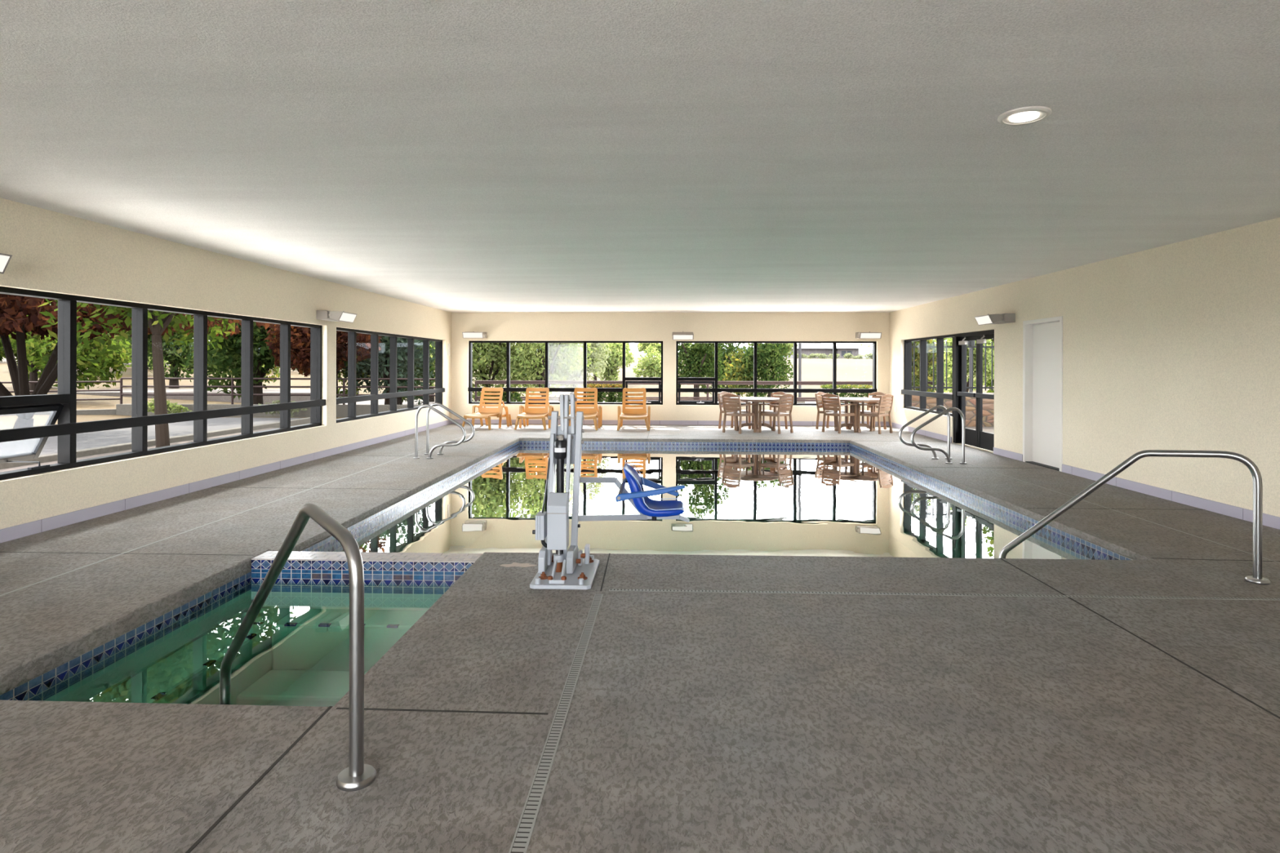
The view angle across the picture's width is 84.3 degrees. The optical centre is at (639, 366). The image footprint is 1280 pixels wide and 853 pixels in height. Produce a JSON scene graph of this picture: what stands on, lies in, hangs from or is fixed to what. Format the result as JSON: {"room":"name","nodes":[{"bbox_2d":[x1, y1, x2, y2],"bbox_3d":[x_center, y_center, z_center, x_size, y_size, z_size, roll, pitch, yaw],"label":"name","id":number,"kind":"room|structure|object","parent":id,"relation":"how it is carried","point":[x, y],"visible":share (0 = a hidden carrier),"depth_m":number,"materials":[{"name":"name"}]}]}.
{"room":"indoor swimming pool","nodes":[
{"label":"indoor swimming pool","id":0,"kind":"room"},
{"bbox_2d":[0,197,451,529],"bbox_3d":[-5.124,0.177,6.637,0.240,3.019,21.375,0,0,2],"label":"wall","id":1,"kind":"structure","parent":0,"point":[51,251],"depth_m":7.59,"materials":[{"name":"paint"}]},
{"bbox_2d":[0,253,12,273],"bbox_3d":[-4.859,-0.773,5.001,0.403,0.166,0.516,0,0,2],"label":"wall light","id":2,"kind":"object","parent":1,"relation":"attached to","point":[5,259],"visible":1,"depth_m":5.21,"materials":[{"name":"grey metal"}]},
{"bbox_2d":[0,286,325,479],"bbox_3d":[-5.152,0.132,8.209,0.386,1.550,5.495,0,0,2],"label":"window","id":3,"kind":"structure","parent":1,"relation":"in","point":[62,406],"depth_m":7.20,"materials":[{"name":"black metal"}]},
{"bbox_2d":[0,419,451,542],"bbox_3d":[-4.996,1.335,6.753,0.012,0.105,21.135,0,0,2],"label":"baseboard","id":4,"kind":"structure","parent":1,"relation":"attached to","point":[30,528],"depth_m":7.46,"materials":[{"name":"grey tile"}]},
{"bbox_2d":[315,310,356,323],"bbox_3d":[-4.646,-0.772,10.857,0.403,0.166,0.516,0,0,2],"label":"wall light","id":5,"kind":"object","parent":1,"relation":"attached to","point":[331,316],"visible":1,"depth_m":10.61,"materials":[{"name":"grey metal"}]},
{"bbox_2d":[336,327,444,422],"bbox_3d":[-4.858,0.132,14.060,0.223,1.550,5.590,0,0,2],"label":"window","id":6,"kind":"structure","parent":1,"relation":"in","point":[352,398],"depth_m":13.93,"materials":[{"name":"black metal"}]},
{"bbox_2d":[250,551,482,610],"bbox_3d":[-2.012,2.024,5.244,1.670,1.242,0.224,0,0,2],"label":"wall","id":7,"kind":"structure","parent":0,"point":[406,581],"depth_m":5.14,"materials":[{"name":"blue tile"}]},
{"bbox_2d":[0,423,1279,852],"bbox_3d":[0.289,1.450,6.571,10.630,0.102,21.155,0,0,2],"label":"floor","id":8,"kind":"structure","parent":0,"point":[695,722],"depth_m":2.99,"materials":[{"name":"concrete"}]},
{"bbox_2d":[0,571,426,706],"bbox_3d":[-2.058,1.997,3.972,1.970,1.075,2.370,0,0,2],"label":"hot tub","id":9,"kind":"object","parent":8,"relation":"in","point":[288,656],"visible":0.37,"depth_m":4.46,"materials":[{"name":"liquid"}]},
{"bbox_2d":[219,503,376,791],"bbox_3d":[-1.480,1.208,2.946,0.127,1.378,1.655,0,0,-43],"label":"grab rail","id":10,"kind":"object","parent":8,"relation":"on","point":[358,775],"visible":0.94,"depth_m":2.39,"materials":[{"name":"silver metal"}]},
{"bbox_2d":[413,404,466,458],"bbox_3d":[-3.041,0.982,10.737,0.810,0.822,0.100,0,0,2],"label":"pool handrail","id":11,"kind":"object","parent":8,"relation":"on","point":[420,407],"visible":1,"depth_m":10.72,"materials":[{"name":"silver metal"}]},
{"bbox_2d":[424,402,475,454],"bbox_3d":[-3.023,0.982,11.237,0.810,0.822,0.100,0,0,2],"label":"pool handrail","id":12,"kind":"object","parent":8,"relation":"on","point":[471,437],"visible":0.88,"depth_m":11.22,"materials":[{"name":"silver metal"}]},
{"bbox_2d":[462,386,511,430],"bbox_3d":[-3.496,0.966,16.254,0.746,0.980,1.209,0,0,14],"label":"sun lounger","id":13,"kind":"object","parent":8,"relation":"on","point":[483,412],"visible":0.96,"depth_m":16.38,"materials":[{"name":"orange plastic"}]},
{"bbox_2d":[514,387,553,430],"bbox_3d":[-2.392,0.969,16.207,0.746,0.980,1.209,0,0,3],"label":"sun lounger","id":14,"kind":"object","parent":8,"relation":"on","point":[527,413],"visible":0.94,"depth_m":16.32,"materials":[{"name":"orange plastic"}]},
{"bbox_2d":[508,594,603,852],"bbox_3d":[-0.324,1.408,2.683,0.051,0.023,3.340,0,0,3],"label":"drain","id":15,"kind":"object","parent":8,"relation":"in","point":[523,833],"visible":0.99,"depth_m":2.60,"materials":[{"name":"grey"}]},
{"bbox_2d":[568,387,602,430],"bbox_3d":[-1.263,0.972,16.166,0.746,0.980,1.209,0,0,2],"label":"armchair","id":16,"kind":"object","parent":8,"relation":"on","point":[588,413],"visible":0.7,"depth_m":16.31,"materials":[{"name":"orange plastic"}]},
{"bbox_2d":[529,394,689,589],"bbox_3d":[-0.195,0.796,5.052,0.680,1.208,1.534,0,0,45],"label":"lift","id":17,"kind":"object","parent":8,"relation":"on","point":[566,569],"visible":1,"depth_m":4.87,"materials":[{"name":"grey"}]},
{"bbox_2d":[617,387,650,431],"bbox_3d":[-0.135,0.975,16.095,0.746,0.980,1.209,0,0,1],"label":"armchair","id":18,"kind":"object","parent":8,"relation":"on","point":[627,414],"visible":0.98,"depth_m":16.21,"materials":[{"name":"orange plastic"}]},
{"bbox_2d":[522,434,847,436],"bbox_3d":[1.095,1.411,14.440,7.650,0.023,0.050,0,0,2],"label":"drain","id":19,"kind":"object","parent":8,"relation":"in","point":[522,434],"visible":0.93,"depth_m":14.44,"materials":[{"name":"grey"}]},
{"bbox_2d":[302,440,1132,559],"bbox_3d":[0.685,2.137,9.531,6.750,1.349,8.820,0,0,2],"label":"pool tile border","id":20,"kind":"object","parent":8,"relation":"in","point":[1100,552],"visible":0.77,"depth_m":8.73,"materials":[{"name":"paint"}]},
{"bbox_2d":[322,445,1104,559],"bbox_3d":[0.686,1.552,9.523,6.418,0.001,8.504,0,0,2],"label":"pool water","id":21,"kind":"object","parent":20,"relation":"in","point":[753,501],"visible":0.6,"depth_m":7.57,"materials":[{"name":"liquid"}]},
{"bbox_2d":[717,391,751,430],"bbox_3d":[2.117,0.986,16.062,0.579,0.841,0.607,0,0,-42],"label":"patio chair","id":22,"kind":"object","parent":8,"relation":"on","point":[720,394],"visible":0.54,"depth_m":16.06,"materials":[{"name":"brown wood"}]},
{"bbox_2d":[722,393,756,433],"bbox_3d":[2.106,0.986,15.170,0.607,0.841,0.579,0,0,-45],"label":"patio chair","id":23,"kind":"object","parent":8,"relation":"on","point":[735,405],"visible":1,"depth_m":15.05,"materials":[{"name":"brown wood"}]},
{"bbox_2d":[729,396,779,432],"bbox_3d":[2.538,1.049,15.598,1.208,0.716,1.208,0,0,2],"label":"round table","id":24,"kind":"object","parent":8,"relation":"on","point":[754,400],"visible":0.7,"depth_m":15.54,"materials":[{"name":"brown wood"}]},
{"bbox_2d":[758,391,787,429],"bbox_3d":[3.008,0.989,16.030,0.607,0.841,0.579,0,0,-43],"label":"patio chair","id":25,"kind":"object","parent":8,"relation":"on","point":[777,394],"visible":0.38,"depth_m":16.22,"materials":[{"name":"brown wood"}]},
{"bbox_2d":[758,393,794,434],"bbox_3d":[2.939,0.988,15.145,0.579,0.841,0.607,0,0,-41],"label":"patio chair","id":26,"kind":"object","parent":8,"relation":"on","point":[783,402],"visible":1,"depth_m":15.03,"materials":[{"name":"brown plastic"}]},
{"bbox_2d":[814,391,848,429],"bbox_3d":[4.322,0.992,16.022,0.579,0.841,0.607,0,0,-43],"label":"patio chair","id":27,"kind":"object","parent":8,"relation":"on","point":[817,398],"visible":0.52,"depth_m":16.03,"materials":[{"name":"brown plastic"}]},
{"bbox_2d":[821,393,857,433],"bbox_3d":[4.271,0.992,15.261,0.607,0.841,0.579,0,0,-36],"label":"patio chair","id":28,"kind":"object","parent":8,"relation":"on","point":[834,405],"visible":1,"depth_m":15.14,"materials":[{"name":"brown plastic"}]},
{"bbox_2d":[827,397,882,432],"bbox_3d":[4.725,1.054,15.589,1.208,0.716,1.208,0,0,2],"label":"round table","id":29,"kind":"object","parent":8,"relation":"on","point":[852,400],"visible":0.65,"depth_m":15.55,"materials":[{"name":"brown wood"}]},
{"bbox_2d":[853,391,886,431],"bbox_3d":[5.230,0.994,16.008,0.607,0.841,0.579,0,0,-40],"label":"patio chair","id":30,"kind":"object","parent":8,"relation":"on","point":[875,393],"visible":0.48,"depth_m":16.10,"materials":[{"name":"brown wood"}]},
{"bbox_2d":[857,394,893,434],"bbox_3d":[5.066,0.994,15.166,0.579,0.841,0.607,0,0,-39],"label":"patio chair","id":31,"kind":"object","parent":8,"relation":"on","point":[887,402],"visible":1,"depth_m":15.05,"materials":[{"name":"brown plastic"}]},
{"bbox_2d":[898,405,951,459],"bbox_3d":[4.384,1.001,10.868,0.810,0.822,0.100,0,0,2],"label":"pool handrail","id":32,"kind":"object","parent":8,"relation":"on","point":[929,411],"visible":0.91,"depth_m":10.85,"materials":[{"name":"silver metal"}]},
{"bbox_2d":[910,407,967,464],"bbox_3d":[4.365,1.001,10.339,0.810,0.822,0.100,0,0,2],"label":"pool handrail","id":33,"kind":"object","parent":8,"relation":"on","point":[957,410],"visible":1,"depth_m":10.32,"materials":[{"name":"silver metal"}]},
{"bbox_2d":[608,588,1279,600],"bbox_3d":[2.650,1.415,4.332,5.690,0.023,0.034,0,0,2],"label":"drain","id":34,"kind":"object","parent":8,"relation":"in","point":[610,589],"visible":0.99,"depth_m":4.36,"materials":[{"name":"grey"}]},
{"bbox_2d":[999,449,1270,585],"bbox_3d":[3.456,1.336,5.088,1.615,1.548,0.128,0,0,37],"label":"grab rail","id":35,"kind":"object","parent":8,"relation":"on","point":[1257,578],"visible":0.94,"depth_m":4.82,"materials":[{"name":"silver metal"}]},
{"bbox_2d":[0,0,1279,312],"bbox_3d":[0.296,-1.418,6.561,11.070,0.200,21.615,0,0,2],"label":"ceiling","id":36,"kind":"structure","parent":0,"point":[452,156],"depth_m":4.06,"materials":[{"name":"paint"}]},
{"bbox_2d":[997,106,1051,124],"bbox_3d":[2.001,-1.306,3.686,0.248,0.016,0.248,0,0,2],"label":"recessed light","id":37,"kind":"object","parent":36,"relation":"in","point":[1029,114],"visible":1,"depth_m":3.66,"materials":[{"name":"white"}]},
{"bbox_2d":[451,312,889,422],"bbox_3d":[0.679,0.192,17.242,11.070,3.019,0.240,0,0,2],"label":"wall","id":38,"kind":"structure","parent":0,"point":[499,326],"depth_m":17.12,"materials":[{"name":"paint"}]},
{"bbox_2d":[462,331,487,337],"bbox_3d":[-3.990,-0.770,17.089,0.516,0.166,0.403,0,0,2],"label":"wall light","id":39,"kind":"object","parent":38,"relation":"attached to","point":[465,335],"visible":1,"depth_m":16.92,"materials":[{"name":"grey metal"}]},
{"bbox_2d":[467,340,662,404],"bbox_3d":[-1.822,0.140,17.336,4.765,1.550,0.223,0,0,2],"label":"window","id":40,"kind":"structure","parent":38,"relation":"in","point":[508,389],"depth_m":17.27,"materials":[{"name":"black metal"}]},
{"bbox_2d":[451,419,888,426],"bbox_3d":[0.671,1.349,17.116,10.590,0.105,0.012,0,0,2],"label":"baseboard","id":41,"kind":"structure","parent":38,"relation":"attached to","point":[460,421],"depth_m":17.10,"materials":[{"name":"grey tile"}]},
{"bbox_2d":[671,331,693,339],"bbox_3d":[1.026,-0.743,16.905,0.516,0.196,0.409,0,0,2],"label":"wall light","id":42,"kind":"object","parent":38,"relation":"attached to","point":[676,335],"visible":1,"depth_m":16.75,"materials":[{"name":"grey metal"}]},
{"bbox_2d":[675,341,876,405],"bbox_3d":[3.283,0.153,17.151,4.810,1.550,0.223,0,0,2],"label":"window","id":43,"kind":"structure","parent":38,"relation":"in","point":[713,380],"depth_m":17.10,"materials":[{"name":"black metal"}]},
{"bbox_2d":[855,331,881,338],"bbox_3d":[5.414,-0.746,16.748,0.516,0.166,0.403,0,0,2],"label":"wall light","id":44,"kind":"object","parent":38,"relation":"attached to","point":[869,335],"visible":1,"depth_m":16.58,"materials":[{"name":"grey metal"}]},
{"bbox_2d":[888,217,1279,517],"bbox_3d":[5.699,0.205,6.245,0.240,3.019,21.375,0,0,2],"label":"wall","id":45,"kind":"structure","parent":0,"point":[1175,346],"depth_m":7.68,"materials":[{"name":"paint"}]},
{"bbox_2d":[901,333,954,416],"bbox_3d":[6.008,0.161,14.657,0.223,1.550,2.890,0,0,2],"label":"window","id":46,"kind":"structure","parent":45,"relation":"in","point":[908,392],"depth_m":15.04,"materials":[{"name":"black metal"}]},
{"bbox_2d":[951,329,994,451],"bbox_3d":[5.897,0.400,12.405,0.209,2.030,1.760,0,0,2],"label":"door","id":47,"kind":"structure","parent":45,"relation":"in","point":[979,438],"depth_m":12.75,"materials":[{"name":"black metal"}]},
{"bbox_2d":[974,313,1015,325],"bbox_3d":[5.555,-0.746,11.084,0.403,0.166,0.516,0,0,2],"label":"wall light","id":48,"kind":"object","parent":45,"relation":"attached to","point":[1002,318],"visible":1,"depth_m":10.84,"materials":[{"name":"grey metal"}]},
{"bbox_2d":[1022,315,1062,471],"bbox_3d":[5.789,0.365,10.052,0.175,2.101,1.040,0,0,2],"label":"door","id":49,"kind":"structure","parent":45,"relation":"in","point":[1042,338],"depth_m":10.19,"materials":[{"name":"white"}]},
{"bbox_2d":[891,422,1279,529],"bbox_3d":[5.575,1.362,6.370,0.012,0.105,21.135,0,0,2],"label":"baseboard","id":50,"kind":"structure","parent":45,"relation":"attached to","point":[1268,520],"depth_m":7.66,"materials":[{"name":"grey tile"}]},
{"label":"outside","id":51,"kind":"structure","parent":0,"visible":0},
{"bbox_2d":[0,354,994,429],"bbox_3d":[4.707,-0.959,129.915,320.000,9.143,340.000,0,0,2],"label":"ground","id":52,"kind":"structure","parent":51,"point":[812,369],"depth_m":40.16,"materials":[{"name":"beige soil"}]},
{"bbox_2d":[0,332,49,395],"bbox_3d":[-22.873,-0.628,26.558,4.525,3.838,4.022,0,0,2],"label":"tree","id":53,"kind":"object","parent":52,"relation":"on","point":[33,375],"visible":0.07,"depth_m":26.22,"materials":[{"name":"black plant"}]},
{"bbox_2d":[0,408,115,416],"bbox_3d":[-19.136,1.450,19.919,7.266,0.300,0.280,0,0,-36],"label":"wall","id":54,"kind":"structure","parent":52,"relation":"on","point":[95,411],"depth_m":21.55,"materials":[{"name":"concrete"}]},
{"bbox_2d":[0,380,120,400],"bbox_3d":[-19.019,0.936,19.926,7.178,1.030,0.062,0,0,-37],"label":"fence","id":55,"kind":"object","parent":54,"relation":"on","point":[108,381],"visible":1,"depth_m":21.61,"materials":[{"name":"brown wood"}]},
{"bbox_2d":[8,315,131,390],"bbox_3d":[-20.294,-0.479,25.302,3.542,3.763,4.162,0,0,2],"label":"tree","id":56,"kind":"object","parent":52,"relation":"on","point":[116,361],"visible":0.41,"depth_m":25.01,"materials":[{"name":"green plant"}]},
{"bbox_2d":[87,324,186,372],"bbox_3d":[-31.139,-1.804,41.383,9.029,4.729,5.356,0,0,2],"label":"tree","id":57,"kind":"object","parent":52,"relation":"on","point":[121,340],"visible":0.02,"depth_m":41.24,"materials":[{"name":"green plant"}]},
{"bbox_2d":[0,293,275,428],"bbox_3d":[-14.194,-2.970,15.959,10.240,9.336,7.441,0,0,6],"label":"tree","id":58,"kind":"object","parent":52,"relation":"on","point":[14,309],"visible":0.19,"depth_m":15.99,"materials":[{"name":"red plant"}]},
{"bbox_2d":[0,417,310,469],"bbox_3d":[-9.966,1.499,0.661,0.200,0.150,40.600,0,0,2],"label":"kerb","id":59,"kind":"object","parent":52,"relation":"on","point":[113,448],"depth_m":12.99,"materials":[{"name":"concrete"}]},
{"bbox_2d":[121,315,208,388],"bbox_3d":[-23.250,-0.924,34.981,4.370,4.236,3.351,0,0,-28],"label":"tree","id":60,"kind":"object","parent":52,"relation":"on","point":[174,358],"visible":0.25,"depth_m":34.48,"materials":[{"name":"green plant"}]},
{"bbox_2d":[147,397,192,413],"bbox_3d":[-14.447,1.269,21.473,1.788,0.693,0.345,0,0,8],"label":"shrub","id":61,"kind":"object","parent":52,"relation":"on","point":[150,405],"visible":0.51,"depth_m":21.42,"materials":[{"name":"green plant"}]},
{"bbox_2d":[182,315,279,386],"bbox_3d":[-18.023,-1.110,32.112,4.952,5.286,3.250,0,0,-38],"label":"tree","id":62,"kind":"object","parent":52,"relation":"on","point":[274,370],"visible":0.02,"depth_m":32.63,"materials":[{"name":"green plant"}]},
{"bbox_2d":[179,314,306,404],"bbox_3d":[-12.830,-0.979,23.403,5.440,5.351,3.575,0,0,34],"label":"tree","id":63,"kind":"object","parent":52,"relation":"on","point":[231,350],"visible":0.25,"depth_m":22.87,"materials":[{"name":"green plant"}]},
{"bbox_2d":[115,404,422,417],"bbox_3d":[-10.936,1.397,21.985,10.652,0.450,0.251,0,0,0],"label":"wall","id":64,"kind":"structure","parent":52,"relation":"on","point":[121,409],"depth_m":21.86,"materials":[{"name":"concrete"}]},
{"bbox_2d":[120,377,435,404],"bbox_3d":[-10.938,0.782,21.995,10.522,0.878,0.066,0,0,1],"label":"fence","id":65,"kind":"object","parent":64,"relation":"on","point":[232,394],"visible":0.56,"depth_m":21.98,"materials":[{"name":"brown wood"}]},
{"bbox_2d":[257,400,306,417],"bbox_3d":[-10.856,1.302,21.405,1.577,0.644,0.391,0,0,2],"label":"shrub","id":66,"kind":"object","parent":52,"relation":"on","point":[278,401],"visible":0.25,"depth_m":21.38,"materials":[{"name":"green plant"}]},
{"bbox_2d":[267,327,370,404],"bbox_3d":[-10.575,-1.028,23.413,3.456,5.461,3.065,0,0,2],"label":"tree","id":67,"kind":"object","parent":52,"relation":"on","point":[344,374],"visible":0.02,"depth_m":23.68,"materials":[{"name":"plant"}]},
{"bbox_2d":[264,323,382,378],"bbox_3d":[-9.072,-0.666,20.887,3.015,4.711,3.438,0,0,-12],"label":"tree","id":68,"kind":"object","parent":52,"relation":"on","point":[300,346],"visible":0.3,"depth_m":20.03,"materials":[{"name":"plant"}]},
{"bbox_2d":[338,335,435,404],"bbox_3d":[-8.459,-0.696,24.042,3.639,4.808,2.842,0,0,2],"label":"tree","id":69,"kind":"object","parent":52,"relation":"on","point":[384,365],"visible":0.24,"depth_m":23.63,"materials":[{"name":"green plant"}]},
{"bbox_2d":[380,342,435,404],"bbox_3d":[-9.309,-0.351,27.792,2.570,4.114,2.608,0,0,43],"label":"tree","id":70,"kind":"object","parent":52,"relation":"on","point":[399,400],"visible":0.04,"depth_m":27.59,"materials":[{"name":"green plant"}]},
{"bbox_2d":[429,342,435,401],"bbox_3d":[-8.997,-0.579,30.655,2.576,4.571,1.842,0,0,-9],"label":"tree","id":71,"kind":"object","parent":52,"relation":"on","point":[431,397],"visible":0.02,"depth_m":30.72,"materials":[{"name":"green plant"}]},
{"bbox_2d":[429,341,545,401],"bbox_3d":[-5.502,-0.779,25.767,4.204,4.990,3.273,0,0,2],"label":"tree","id":72,"kind":"object","parent":52,"relation":"on","point":[490,353],"visible":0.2,"depth_m":25.26,"materials":[{"name":"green plant"}]},
{"bbox_2d":[497,342,594,399],"bbox_3d":[-3.337,-0.497,24.894,2.962,4.454,2.410,0,0,-30],"label":"tree","id":73,"kind":"object","parent":52,"relation":"on","point":[560,357],"visible":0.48,"depth_m":24.55,"materials":[{"name":"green plant"}]},
{"bbox_2d":[544,342,611,402],"bbox_3d":[-2.357,-0.221,26.395,2.643,3.947,2.484,0,0,2],"label":"tree","id":74,"kind":"object","parent":52,"relation":"on","point":[598,353],"visible":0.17,"depth_m":26.09,"materials":[{"name":"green plant"}]},
{"bbox_2d":[590,342,634,380],"bbox_3d":[-1.872,-0.199,45.212,2.985,3.184,2.678,0,0,2],"label":"tree","id":75,"kind":"object","parent":52,"relation":"on","point":[615,357],"visible":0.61,"depth_m":44.83,"materials":[{"name":"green plant"}]},
{"bbox_2d":[632,346,661,387],"bbox_3d":[0.904,0.160,40.036,2.707,2.658,2.834,0,0,2],"label":"tree","id":76,"kind":"object","parent":52,"relation":"on","point":[653,367],"visible":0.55,"depth_m":39.71,"materials":[{"name":"green plant"}]},
{"bbox_2d":[636,342,661,357],"bbox_3d":[2.059,-3.521,125.026,5.548,4.448,6.222,0,0,2],"label":"tree","id":77,"kind":"object","parent":52,"relation":"on","point":[642,347],"visible":0.44,"depth_m":124.06,"materials":[{"name":"green plant"}]},
{"bbox_2d":[660,342,727,396],"bbox_3d":[1.801,-0.020,22.889,2.313,3.510,1.478,0,0,2],"label":"tree","id":78,"kind":"object","parent":52,"relation":"on","point":[699,361],"visible":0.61,"depth_m":22.75,"materials":[{"name":"green plant"}]},
{"bbox_2d":[475,380,976,401],"bbox_3d":[5.812,1.075,22.404,22.088,1.240,0.071,0,0,0],"label":"fence","id":79,"kind":"object","parent":52,"relation":"on","point":[707,397],"visible":0.3,"depth_m":22.38,"materials":[{"name":"brown wood"}]},
{"bbox_2d":[710,342,746,395],"bbox_3d":[3.369,0.193,27.259,1.544,3.092,1.566,0,0,6],"label":"tree","id":80,"kind":"object","parent":52,"relation":"on","point":[731,347],"visible":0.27,"depth_m":26.87,"materials":[{"name":"green plant"}]},
{"bbox_2d":[721,342,767,396],"bbox_3d":[3.669,0.347,26.302,1.810,2.785,1.768,0,0,-34],"label":"tree","id":81,"kind":"object","parent":52,"relation":"on","point":[737,372],"visible":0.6,"depth_m":25.98,"materials":[{"name":"green plant"}]},
{"bbox_2d":[740,342,793,403],"bbox_3d":[4.676,0.165,25.763,1.966,3.154,1.681,0,0,2],"label":"tree","id":82,"kind":"object","parent":52,"relation":"on","point":[775,362],"visible":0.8,"depth_m":25.54,"materials":[{"name":"green plant"}]},
{"bbox_2d":[764,342,797,357],"bbox_3d":[25.233,-3.276,127.252,6.378,3.825,6.642,0,0,2],"label":"tree","id":83,"kind":"object","parent":52,"relation":"on","point":[790,345],"visible":0.17,"depth_m":125.89,"materials":[{"name":"green plant"}]},
{"bbox_2d":[803,353,817,358],"bbox_3d":[30.965,-1.912,128.127,2.816,1.218,1.941,0,0,2],"label":"sagebrush","id":84,"kind":"object","parent":52,"relation":"on","point":[811,355],"visible":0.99,"depth_m":127.81,"materials":[{"name":"green plant"}]},
{"bbox_2d":[785,342,871,358],"bbox_3d":[40.157,-2.271,152.647,17.600,6.900,14.000,0,0,2],"label":"house","id":85,"kind":"structure","parent":52,"relation":"on","point":[807,348],"depth_m":148.66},
{"bbox_2d":[858,347,872,358],"bbox_3d":[45.818,-2.571,137.632,6.000,2.300,2.400,0,0,2],"label":"trailer","id":86,"kind":"object","parent":52,"relation":"on","point":[863,351],"visible":0.26,"depth_m":136.52,"materials":[{"name":"grey paint"}]},
{"bbox_2d":[911,339,936,392],"bbox_3d":[8.713,0.175,22.280,1.586,3.156,1.722,0,0,-15],"label":"tree","id":87,"kind":"object","parent":52,"relation":"on","point":[917,343],"visible":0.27,"depth_m":21.91,"materials":[{"name":"green plant"}]},
{"bbox_2d":[911,337,950,392],"bbox_3d":[10.732,0.174,26.283,2.231,3.168,2.093,0,0,35],"label":"tree","id":88,"kind":"object","parent":52,"relation":"on","point":[944,339],"visible":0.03,"depth_m":26.01,"materials":[{"name":"green plant"}]},
{"bbox_2d":[943,337,994,392],"bbox_3d":[9.407,0.152,20.260,1.535,3.205,1.482,0,0,18],"label":"tree","id":89,"kind":"object","parent":52,"relation":"on","point":[949,355],"visible":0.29,"depth_m":19.89,"materials":[{"name":"green plant"}]},
{"bbox_2d":[984,338,994,392],"bbox_3d":[10.886,-0.390,21.060,1.572,4.297,1.829,0,0,36],"label":"tree","id":90,"kind":"object","parent":52,"relation":"on","point":[988,384],"visible":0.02,"depth_m":20.79,"materials":[{"name":"green plant"}]},
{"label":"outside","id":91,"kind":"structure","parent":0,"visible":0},
{"bbox_2d":[0,427,279,472],"bbox_3d":[-7.482,1.556,5.442,4.460,0.050,24.335,0,0,2],"label":"apron","id":92,"kind":"object","parent":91,"point":[268,428],"visible":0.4,"depth_m":12.35,"materials":[{"name":"concrete"}]},
{"bbox_2d":[38,298,235,447],"bbox_3d":[-8.944,-1.583,13.551,4.509,6.547,4.291,0,0,-2],"label":"tree","id":93,"kind":"object","parent":92,"relation":"on","point":[157,321],"visible":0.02,"depth_m":12.81,"materials":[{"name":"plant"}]},
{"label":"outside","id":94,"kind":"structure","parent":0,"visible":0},
{"bbox_3d":[5.164,1.568,22.520,19.300,0.050,10.615,0,0,2],"label":"terrace","id":95,"kind":"object","parent":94,"visible":0},
{"bbox_2d":[483,391,522,402],"bbox_3d":[-4.002,1.077,20.548,1.274,0.994,0.829,0,0,2],"label":"hedge","id":96,"kind":"object","parent":95,"relation":"on","point":[513,394],"visible":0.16,"depth_m":20.41,"materials":[{"name":"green plant"}]},
{"bbox_2d":[582,382,628,402],"bbox_3d":[-0.987,1.025,20.654,1.411,1.120,0.794,0,0,2],"label":"hedge","id":97,"kind":"object","parent":95,"relation":"on","point":[611,395],"visible":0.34,"depth_m":20.47,"materials":[{"name":"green plant"}]},
{"bbox_2d":[796,342,804,403],"bbox_3d":[6.174,-0.884,27.294,0.340,5.100,0.340,0,0,2],"label":"light pole","id":98,"kind":"object","parent":95,"relation":"on","point":[799,344],"visible":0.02,"depth_m":27.25,"materials":[{"name":"black metal"}]},
{"bbox_2d":[818,383,872,403],"bbox_3d":[6.186,1.035,20.395,2.068,1.123,0.781,0,0,2],"label":"hedge","id":99,"kind":"object","parent":95,"relation":"on","point":[826,386],"visible":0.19,"depth_m":20.29,"materials":[{"name":"green plant"}]},
{"bbox_2d":[911,392,994,426],"bbox_3d":[10.505,1.112,17.281,8.250,0.930,0.400,0,0,2],"label":"stone wall","id":100,"kind":"structure","parent":95,"relation":"on","point":[988,404],"depth_m":17.17,"materials":[{"name":"stone"}]},
{"bbox_2d":[911,341,994,391],"bbox_3d":[10.017,-0.004,17.269,7.330,1.300,0.060,0,0,2],"label":"iron fence","id":101,"kind":"object","parent":100,"relation":"on","point":[913,346],"visible":0.1,"depth_m":17.35,"materials":[{"name":"black"}]},
{"bbox_2d":[967,340,974,392],"bbox_3d":[8.839,0.393,18.892,0.180,2.360,0.180,0,0,2],"label":"lamp post","id":102,"kind":"object","parent":95,"relation":"on","point":[969,343],"visible":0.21,"depth_m":18.85,"materials":[{"name":"black metal"}]},
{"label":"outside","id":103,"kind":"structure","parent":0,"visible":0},
{"bbox_2d":[517,346,993,357],"bbox_3d":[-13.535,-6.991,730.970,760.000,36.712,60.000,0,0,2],"label":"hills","id":104,"kind":"structure","parent":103,"point":[740,347],"depth_m":700.27,"materials":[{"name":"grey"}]},
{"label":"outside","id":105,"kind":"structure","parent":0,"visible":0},
{"bbox_2d":[48,388,359,404],"bbox_3d":[-29.148,1.324,31.075,31.500,0.600,6.000,0,0,2],"label":"lane","id":106,"kind":"structure","parent":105,"point":[269,399],"depth_m":28.99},
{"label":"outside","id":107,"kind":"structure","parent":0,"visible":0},
{"bbox_2d":[338,399,860,404],"bbox_3d":[9.084,1.594,29.891,44.000,0.050,4.600,0,0,2],"label":"path","id":108,"kind":"structure","parent":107,"point":[380,402],"depth_m":30.51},
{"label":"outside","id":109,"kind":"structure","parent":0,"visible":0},
{"bbox_2d":[965,426,994,433],"bbox_3d":[11.153,1.484,10.353,10.450,0.050,13.500,0,0,2],"label":"patio","id":110,"kind":"structure","parent":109,"point":[988,429],"depth_m":16.53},
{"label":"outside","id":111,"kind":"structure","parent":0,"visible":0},
{"bbox_2d":[0,417,301,456],"bbox_3d":[-24.977,1.498,1.205,30.000,0.050,40.600,0,0,2],"label":"road","id":112,"kind":"structure","parent":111,"point":[120,436],"depth_m":15.37,"materials":[{"name":"asphalt"}]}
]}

